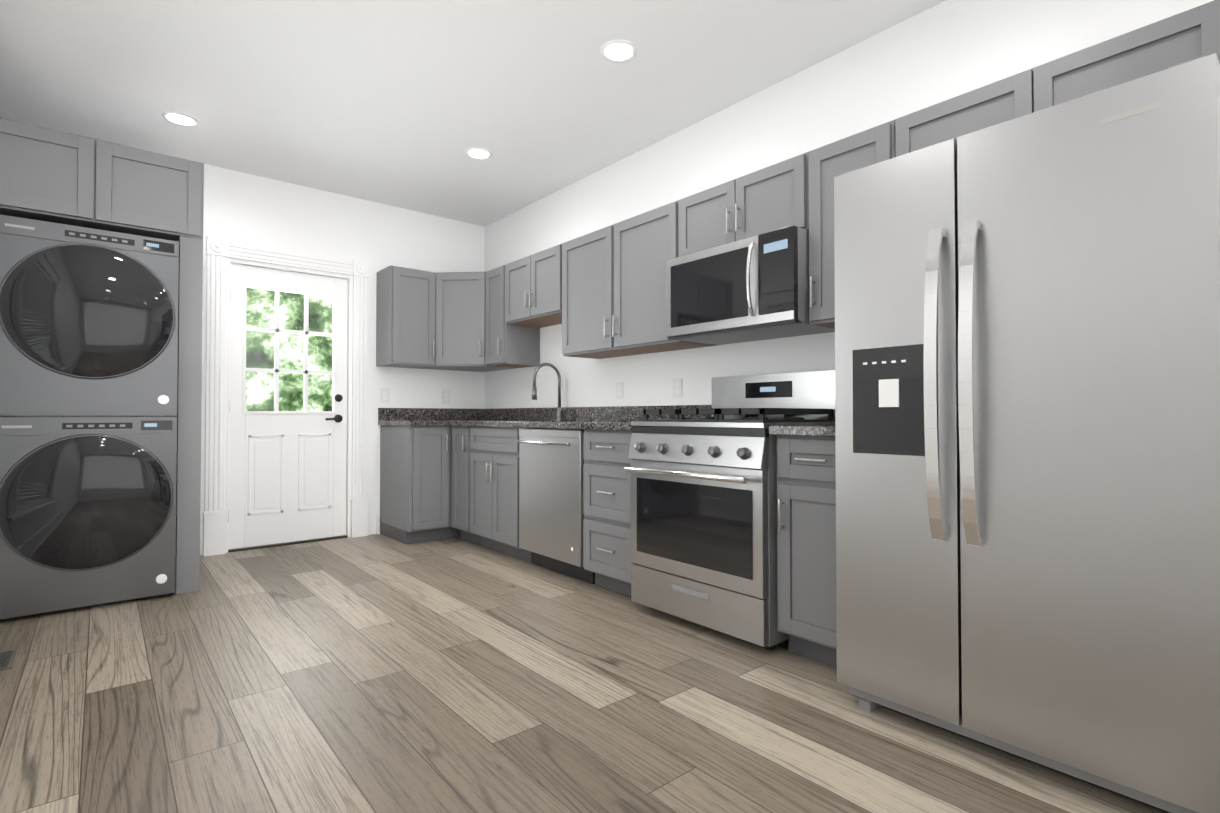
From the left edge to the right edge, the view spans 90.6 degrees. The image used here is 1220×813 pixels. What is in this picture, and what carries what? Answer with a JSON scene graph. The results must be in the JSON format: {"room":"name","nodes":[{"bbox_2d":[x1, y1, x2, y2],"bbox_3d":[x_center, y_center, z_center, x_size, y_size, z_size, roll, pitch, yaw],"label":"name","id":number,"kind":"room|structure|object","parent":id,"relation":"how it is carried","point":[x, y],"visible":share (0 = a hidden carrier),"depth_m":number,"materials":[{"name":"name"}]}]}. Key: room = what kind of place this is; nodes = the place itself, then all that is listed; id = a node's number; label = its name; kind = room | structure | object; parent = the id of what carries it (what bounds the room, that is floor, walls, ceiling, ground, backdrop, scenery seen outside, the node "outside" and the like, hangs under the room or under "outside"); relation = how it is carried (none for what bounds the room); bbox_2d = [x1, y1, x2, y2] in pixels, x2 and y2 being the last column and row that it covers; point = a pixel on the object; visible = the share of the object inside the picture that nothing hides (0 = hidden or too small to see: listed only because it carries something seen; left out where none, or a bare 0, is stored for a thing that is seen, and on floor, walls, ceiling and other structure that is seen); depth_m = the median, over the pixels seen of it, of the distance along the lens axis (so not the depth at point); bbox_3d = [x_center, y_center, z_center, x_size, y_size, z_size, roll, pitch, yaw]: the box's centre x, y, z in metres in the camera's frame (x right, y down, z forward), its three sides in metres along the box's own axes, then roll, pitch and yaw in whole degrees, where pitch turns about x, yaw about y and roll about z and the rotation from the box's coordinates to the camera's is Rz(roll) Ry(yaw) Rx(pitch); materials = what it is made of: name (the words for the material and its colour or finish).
{"room":"kitchen","nodes":[
{"label":"kitchen","id":0,"kind":"room"},
{"bbox_2d":[15,164,482,555],"bbox_3d":[-2.395,-0.319,4.527,3.150,2.680,0.120,1,-1,-40],"label":"wall","id":1,"kind":"structure","parent":0,"point":[240,207],"depth_m":4.82,"materials":[{"name":"white paint"}]},
{"bbox_2d":[203,236,369,555],"bbox_3d":[-2.379,-0.069,4.508,1.099,2.180,0.164,1,-1,-40],"label":"door frame","id":2,"kind":"structure","parent":1,"relation":"attached to","point":[219,251],"depth_m":4.28,"materials":[{"name":"white wood"}]},
{"bbox_2d":[228,263,347,549],"bbox_3d":[-2.378,0.000,4.498,0.801,2.014,0.086,1,-1,-40],"label":"door","id":3,"kind":"structure","parent":1,"relation":"in","point":[287,476],"depth_m":4.47,"materials":[{"name":"white wood"}]},
{"bbox_2d":[376,513,379,533],"bbox_3d":[-0.148,0.897,1.851,3.160,0.170,6.840,1,-1,-40],"label":"baseboard","id":4,"kind":"structure","parent":1,"relation":"attached to","point":[377,523],"depth_m":4.86,"materials":[{"name":"white wood"}]},
{"bbox_2d":[381,388,389,402],"bbox_3d":[-1.830,-0.088,4.916,0.072,0.116,0.008,1,-1,-40],"label":"electrical outlet plate","id":5,"kind":"object","parent":1,"relation":"attached to","point":[385,393],"depth_m":4.91,"materials":[{"name":"white plastic"}]},
{"bbox_2d":[376,265,431,368],"bbox_3d":[-1.612,-0.704,4.869,0.413,0.760,0.367,1,-1,-40],"label":"upper cabinet","id":6,"kind":"object","parent":1,"relation":"attached to","point":[403,295],"depth_m":4.74,"materials":[{"name":"grey wood"}]},
{"bbox_2d":[442,390,449,403],"bbox_3d":[-1.425,-0.083,5.258,0.072,0.116,0.008,1,-1,-40],"label":"electrical outlet plate","id":7,"kind":"object","parent":1,"relation":"attached to","point":[445,393],"depth_m":5.25,"materials":[{"name":"white plastic"}]},
{"bbox_2d":[0,0,944,226],"bbox_3d":[-0.148,-1.748,1.890,3.400,0.100,7.080,1,-1,-40],"label":"ceiling","id":8,"kind":"structure","parent":0,"point":[405,104],"depth_m":3.09,"materials":[{"name":"white paint"}]},
{"bbox_2d":[162,112,198,126],"bbox_3d":[-2.501,-1.670,3.516,0.175,0.006,0.175,0,-1,5],"label":"recessed light","id":9,"kind":"object","parent":8,"relation":"in","point":[176,118],"depth_m":3.52,"materials":[{"name":"white plastic"}]},
{"bbox_2d":[465,148,491,159],"bbox_3d":[-0.865,-1.663,3.980,0.175,0.006,0.175,0,-1,5],"label":"recessed light","id":10,"kind":"object","parent":8,"relation":"in","point":[474,153],"depth_m":3.97,"materials":[{"name":"white plastic"}]},
{"bbox_2d":[600,40,636,62],"bbox_3d":[0.041,-1.680,2.860,0.175,0.006,0.175,0,-1,5],"label":"recessed light","id":11,"kind":"object","parent":8,"relation":"in","point":[618,51],"depth_m":2.86,"materials":[{"name":"white plastic"}]},
{"bbox_2d":[0,534,1170,812],"bbox_3d":[-0.148,1.032,1.849,3.400,0.100,7.080,1,-1,-40],"label":"floor","id":12,"kind":"structure","parent":0,"point":[376,674],"depth_m":1.95,"materials":[{"name":"brown wood"}]},
{"bbox_2d":[0,648,18,670],"bbox_3d":[-2.378,0.986,2.331,0.120,0.006,0.250,1,-1,-40],"label":"floor vent","id":13,"kind":"object","parent":12,"relation":"in","point":[7,659],"visible":1,"depth_m":2.36,"materials":[{"name":"silver metal"}]},
{"bbox_2d":[0,416,176,620],"bbox_3d":[-2.781,0.527,3.239,0.686,0.946,0.862,1,-1,-40],"label":"washer","id":14,"kind":"object","parent":12,"relation":"on","point":[87,511],"visible":1,"depth_m":2.92,"materials":[{"name":"grey metal"}]},
{"bbox_2d":[0,214,178,415],"bbox_3d":[-2.781,-0.413,3.253,0.686,0.928,0.862,1,-1,-40],"label":"dryer","id":15,"kind":"object","parent":14,"relation":"on","point":[88,321],"visible":1,"depth_m":2.93,"materials":[{"name":"grey metal"}]},
{"bbox_2d":[0,118,203,593],"bbox_3d":[-2.887,-0.166,3.375,0.908,2.340,0.996,1,-1,-40],"label":"enclosure","id":16,"kind":"object","parent":12,"relation":"on","point":[52,175],"visible":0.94,"depth_m":3.15,"materials":[{"name":"grey wood"}]},
{"bbox_2d":[380,425,439,543],"bbox_3d":[-1.544,0.586,4.738,0.298,0.876,0.626,1,-1,-40],"label":"base cabinet","id":17,"kind":"object","parent":12,"relation":"on","point":[409,455],"depth_m":4.53,"materials":[{"name":"grey wood"}]},
{"bbox_2d":[378,408,441,425],"bbox_3d":[-1.560,0.077,4.712,0.270,0.136,0.656,1,-1,-40],"label":"countertop","id":18,"kind":"structure","parent":17,"relation":"on","point":[386,416],"depth_m":4.95,"materials":[{"name":"stone"}]},
{"bbox_2d":[440,425,471,542],"bbox_3d":[-0.889,0.585,4.644,0.691,0.876,0.402,1,-1,-40],"label":"base cabinet","id":19,"kind":"object","parent":12,"relation":"on","point":[444,482],"depth_m":4.54,"materials":[{"name":"grey wood"}]},
{"bbox_2d":[442,405,711,430],"bbox_3d":[-0.530,0.070,4.231,0.684,0.136,2.720,1,-1,-40],"label":"countertop","id":20,"kind":"structure","parent":19,"relation":"on","point":[609,418],"depth_m":4.17,"materials":[{"name":"stone"}]},
{"bbox_2d":[532,363,566,420],"bbox_3d":[-0.437,-0.108,4.364,0.268,0.422,0.106,1,-1,-40],"label":"faucet","id":21,"kind":"object","parent":20,"relation":"on","point":[559,407],"visible":1,"depth_m":4.42,"materials":[{"name":"silver metal"}]},
{"bbox_2d":[472,426,532,562],"bbox_3d":[-0.582,0.580,4.330,0.626,0.876,0.749,1,-1,-40],"label":"base cabinet","id":22,"kind":"object","parent":12,"relation":"on","point":[495,450],"depth_m":4.07,"materials":[{"name":"grey wood"}]},
{"bbox_2d":[517,428,594,583],"bbox_3d":[-0.155,0.574,3.772,0.661,0.873,0.640,1,-1,-40],"label":"dishwasher","id":23,"kind":"object","parent":12,"relation":"on","point":[551,514],"visible":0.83,"depth_m":3.56,"materials":[{"name":"grey metal"}]},
{"bbox_2d":[583,429,632,596],"bbox_3d":[0.224,0.566,3.374,0.626,0.876,0.444,1,-1,-40],"label":"base cabinet","id":24,"kind":"object","parent":12,"relation":"on","point":[606,482],"depth_m":3.19,"materials":[{"name":"grey wood"}]},
{"bbox_2d":[625,370,834,649],"bbox_3d":[0.581,0.414,2.859,0.747,1.165,0.778,1,-1,-40],"label":"range","id":25,"kind":"object","parent":12,"relation":"on","point":[703,522],"visible":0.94,"depth_m":2.63,"materials":[{"name":"grey metal"}]},
{"bbox_2d":[777,435,836,667],"bbox_3d":[0.998,0.552,2.457,0.626,0.876,0.344,1,-1,-40],"label":"base cabinet","id":26,"kind":"object","parent":12,"relation":"on","point":[806,465],"depth_m":2.29,"materials":[{"name":"grey wood"}]},
{"bbox_2d":[769,424,834,435],"bbox_3d":[0.986,0.044,2.455,0.656,0.136,0.346,1,-1,-40],"label":"countertop","id":27,"kind":"structure","parent":26,"relation":"on","point":[825,429],"depth_m":2.27,"materials":[{"name":"stone"}]},
{"bbox_2d":[834,53,1219,812],"bbox_3d":[1.307,0.104,1.879,0.865,1.757,0.898,1,-1,-40],"label":"refrigerator","id":28,"kind":"object","parent":12,"relation":"on","point":[1028,437],"visible":1,"depth_m":1.55,"materials":[{"name":"grey metal"}]},
{"bbox_2d":[483,0,1213,408],"bbox_3d":[1.106,-0.342,2.927,0.120,2.680,7.080,1,-1,-40],"label":"wall","id":29,"kind":"structure","parent":0,"point":[945,50],"depth_m":3.15,"materials":[{"name":"white paint"}]},
{"bbox_2d":[428,272,514,371],"bbox_3d":[-1.184,-0.701,5.029,0.670,0.760,0.674,1,-1,-40],"label":"upper cabinet","id":30,"kind":"object","parent":29,"relation":"attached to","point":[456,310],"depth_m":4.85,"materials":[{"name":"grey wood"}]},
{"bbox_2d":[484,264,539,367],"bbox_3d":[-0.790,-0.705,4.796,0.368,0.760,0.422,1,-1,-40],"label":"upper cabinet","id":31,"kind":"object","parent":29,"relation":"attached to","point":[506,345],"depth_m":4.71,"materials":[{"name":"grey wood"}]},
{"bbox_2d":[508,244,559,327],"bbox_3d":[-0.442,-0.860,4.418,0.327,0.460,0.739,1,-1,-40],"label":"upper cabinet","id":32,"kind":"object","parent":29,"relation":"attached to","point":[533,280],"depth_m":4.29,"materials":[{"name":"grey wood"}]},
{"bbox_2d":[616,382,622,399],"bbox_3d":[0.064,-0.105,4.060,0.009,0.116,0.072,1,-1,-40],"label":"electrical outlet plate","id":33,"kind":"object","parent":29,"relation":"attached to","point":[619,385],"depth_m":4.06,"materials":[{"name":"white plastic"}]},
{"bbox_2d":[552,201,716,358],"bbox_3d":[0.118,-0.720,3.752,0.327,0.760,1.128,1,-1,-40],"label":"upper cabinet","id":34,"kind":"object","parent":29,"relation":"attached to","point":[598,294],"depth_m":3.58,"materials":[{"name":"grey wood"}]},
{"bbox_2d":[673,378,681,397],"bbox_3d":[0.408,-0.111,3.651,0.008,0.116,0.072,1,-1,-40],"label":"electrical outlet plate","id":35,"kind":"object","parent":29,"relation":"attached to","point":[677,390],"depth_m":3.65,"materials":[{"name":"white plastic"}]},
{"bbox_2d":[676,152,807,257],"bbox_3d":[0.730,-0.940,3.029,0.327,0.342,0.767,1,-1,-40],"label":"upper cabinet","id":36,"kind":"object","parent":29,"relation":"attached to","point":[774,197],"depth_m":2.88,"materials":[{"name":"grey wood"}]},
{"bbox_2d":[666,225,834,344],"bbox_3d":[0.677,-0.559,2.977,0.466,0.412,0.760,1,-1,-40],"label":"microwave","id":37,"kind":"object","parent":36,"relation":"attached to","point":[753,288],"visible":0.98,"depth_m":2.80,"materials":[{"name":"grey"}]},
{"bbox_2d":[808,119,895,328],"bbox_3d":[1.100,-0.738,2.588,0.327,0.760,0.375,1,-1,-40],"label":"upper cabinet","id":38,"kind":"object","parent":29,"relation":"attached to","point":[877,144],"depth_m":2.56,"materials":[{"name":"grey wood"}]},
{"bbox_2d":[896,77,1007,156],"bbox_3d":[1.387,-0.955,2.250,0.327,0.335,0.513,1,-1,-40],"label":"upper cabinet","id":39,"kind":"object","parent":29,"relation":"attached to","point":[986,106],"depth_m":2.18,"materials":[{"name":"grey wood"}]},
{"bbox_2d":[1008,0,1219,119],"bbox_3d":[1.649,-0.960,1.939,0.327,0.335,0.512,1,-1,-40],"label":"upper cabinet","id":40,"kind":"object","parent":29,"relation":"attached to","point":[1193,33],"depth_m":1.83,"materials":[{"name":"grey wood"}]},
{"label":"outside","id":41,"kind":"structure","parent":0,"visible":0},
{"bbox_2d":[246,288,332,410],"bbox_3d":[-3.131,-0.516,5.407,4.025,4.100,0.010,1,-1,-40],"label":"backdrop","id":42,"kind":"structure","parent":41,"point":[317,383],"depth_m":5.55,"materials":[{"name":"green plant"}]}
]}

